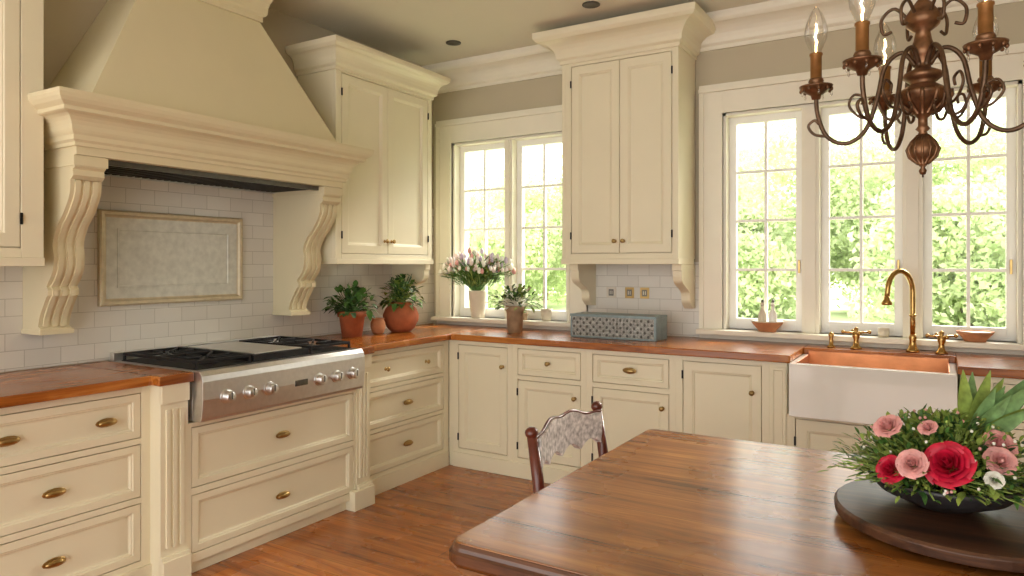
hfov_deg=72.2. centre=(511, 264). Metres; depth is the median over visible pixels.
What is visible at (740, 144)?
tree
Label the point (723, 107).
window
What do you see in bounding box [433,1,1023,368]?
wall
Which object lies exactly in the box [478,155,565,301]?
tree
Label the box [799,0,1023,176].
chandelier
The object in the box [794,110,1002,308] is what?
tree
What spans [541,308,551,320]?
ceramic cup
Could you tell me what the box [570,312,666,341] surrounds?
tin box
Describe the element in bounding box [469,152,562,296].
tree
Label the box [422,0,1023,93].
trim
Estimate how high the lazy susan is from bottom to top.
0.046 m
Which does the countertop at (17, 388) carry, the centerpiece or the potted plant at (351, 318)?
the potted plant at (351, 318)
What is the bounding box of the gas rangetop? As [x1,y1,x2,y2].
[110,335,364,422]
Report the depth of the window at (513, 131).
5.46 m
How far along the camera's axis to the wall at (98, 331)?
3.83 m
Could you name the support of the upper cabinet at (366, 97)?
attached to the wall at (98, 331)
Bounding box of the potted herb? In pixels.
[486,283,543,332]
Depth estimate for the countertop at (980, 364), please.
4.07 m
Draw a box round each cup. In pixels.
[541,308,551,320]
[878,328,888,336]
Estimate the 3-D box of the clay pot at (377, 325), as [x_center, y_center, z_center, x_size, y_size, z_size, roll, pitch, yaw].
[-0.927,0.422,4.854,0.104,0.110,0.104,0,0,31]
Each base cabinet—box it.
[0,340,448,575]
[449,340,1023,483]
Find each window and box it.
[431,105,587,330]
[696,43,1023,354]
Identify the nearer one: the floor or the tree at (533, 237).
the floor
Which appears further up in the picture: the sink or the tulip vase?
the tulip vase
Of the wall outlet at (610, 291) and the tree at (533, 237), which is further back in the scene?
the tree at (533, 237)
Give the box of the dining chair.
[525,401,607,492]
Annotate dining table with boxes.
[449,429,1023,575]
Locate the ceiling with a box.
[269,0,771,65]
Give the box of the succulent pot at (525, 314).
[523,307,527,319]
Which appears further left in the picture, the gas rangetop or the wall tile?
the gas rangetop
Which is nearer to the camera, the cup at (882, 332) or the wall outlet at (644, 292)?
the cup at (882, 332)
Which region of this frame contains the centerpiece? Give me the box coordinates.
[817,370,1023,513]
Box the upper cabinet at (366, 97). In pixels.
[285,34,450,301]
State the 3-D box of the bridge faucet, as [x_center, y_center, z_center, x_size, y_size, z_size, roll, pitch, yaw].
[2.084,0.247,3.874,0.644,0.459,0.228,0,0,31]
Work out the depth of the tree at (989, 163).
23.40 m
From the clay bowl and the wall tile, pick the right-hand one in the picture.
the clay bowl
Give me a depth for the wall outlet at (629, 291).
4.86 m
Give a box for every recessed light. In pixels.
[446,40,460,45]
[582,1,599,8]
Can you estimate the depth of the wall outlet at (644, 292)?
4.80 m
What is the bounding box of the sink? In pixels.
[789,350,957,424]
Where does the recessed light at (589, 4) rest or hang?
in the ceiling
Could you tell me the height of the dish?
0.200 m
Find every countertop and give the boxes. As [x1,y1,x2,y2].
[0,323,496,407]
[451,327,1023,378]
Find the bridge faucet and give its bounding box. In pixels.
[827,268,957,353]
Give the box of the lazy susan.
[834,479,1023,572]
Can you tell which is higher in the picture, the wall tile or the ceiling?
the ceiling
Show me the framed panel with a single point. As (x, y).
(143, 257)
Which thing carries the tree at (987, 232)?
on the lawn
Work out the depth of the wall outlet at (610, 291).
4.93 m
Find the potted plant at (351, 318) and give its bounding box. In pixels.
[322,280,377,337]
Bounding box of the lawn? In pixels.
[469,279,1004,326]
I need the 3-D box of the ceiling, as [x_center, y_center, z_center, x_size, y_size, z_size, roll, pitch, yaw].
[-0.029,-1.675,1.412,6.000,0.150,7.200,0,0,31]
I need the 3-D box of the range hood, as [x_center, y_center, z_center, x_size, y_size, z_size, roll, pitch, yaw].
[-1.568,-0.644,3.687,0.598,1.909,1.800,0,0,31]
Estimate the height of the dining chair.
0.882 m
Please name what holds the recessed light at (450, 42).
in the ceiling
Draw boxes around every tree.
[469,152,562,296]
[469,203,564,309]
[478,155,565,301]
[539,169,565,304]
[738,120,952,319]
[738,124,840,300]
[738,190,795,319]
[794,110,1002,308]
[842,165,1005,327]
[876,98,1005,321]
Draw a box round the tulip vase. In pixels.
[438,247,515,317]
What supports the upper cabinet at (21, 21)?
attached to the wall at (98, 331)
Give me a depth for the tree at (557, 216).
32.82 m
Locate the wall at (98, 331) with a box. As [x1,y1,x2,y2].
[0,0,433,372]
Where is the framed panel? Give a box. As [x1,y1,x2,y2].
[97,209,242,306]
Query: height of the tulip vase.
0.553 m
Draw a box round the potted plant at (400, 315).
[378,274,423,331]
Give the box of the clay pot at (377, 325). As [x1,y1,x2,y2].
[370,318,385,333]
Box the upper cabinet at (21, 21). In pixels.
[0,0,44,265]
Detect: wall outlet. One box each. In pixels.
[606,287,615,297]
[625,287,633,297]
[640,288,648,298]
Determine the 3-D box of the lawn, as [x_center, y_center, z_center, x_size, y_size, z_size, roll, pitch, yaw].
[30.679,1.950,57.092,180.000,0.100,119.750,0,0,31]
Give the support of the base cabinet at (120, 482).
on the floor
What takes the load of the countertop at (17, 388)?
on the base cabinet at (120, 482)
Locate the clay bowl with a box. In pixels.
[956,330,994,341]
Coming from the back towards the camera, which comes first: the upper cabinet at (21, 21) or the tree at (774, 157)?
the tree at (774, 157)
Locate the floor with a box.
[191,465,549,575]
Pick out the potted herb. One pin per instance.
(514, 309)
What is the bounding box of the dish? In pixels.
[751,299,783,331]
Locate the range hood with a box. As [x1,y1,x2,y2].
[21,0,373,334]
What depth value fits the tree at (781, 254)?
23.42 m
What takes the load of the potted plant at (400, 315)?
on the countertop at (17, 388)
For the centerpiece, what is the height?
0.327 m
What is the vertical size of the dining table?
0.760 m
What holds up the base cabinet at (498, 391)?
on the floor
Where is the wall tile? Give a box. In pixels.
[588,262,698,336]

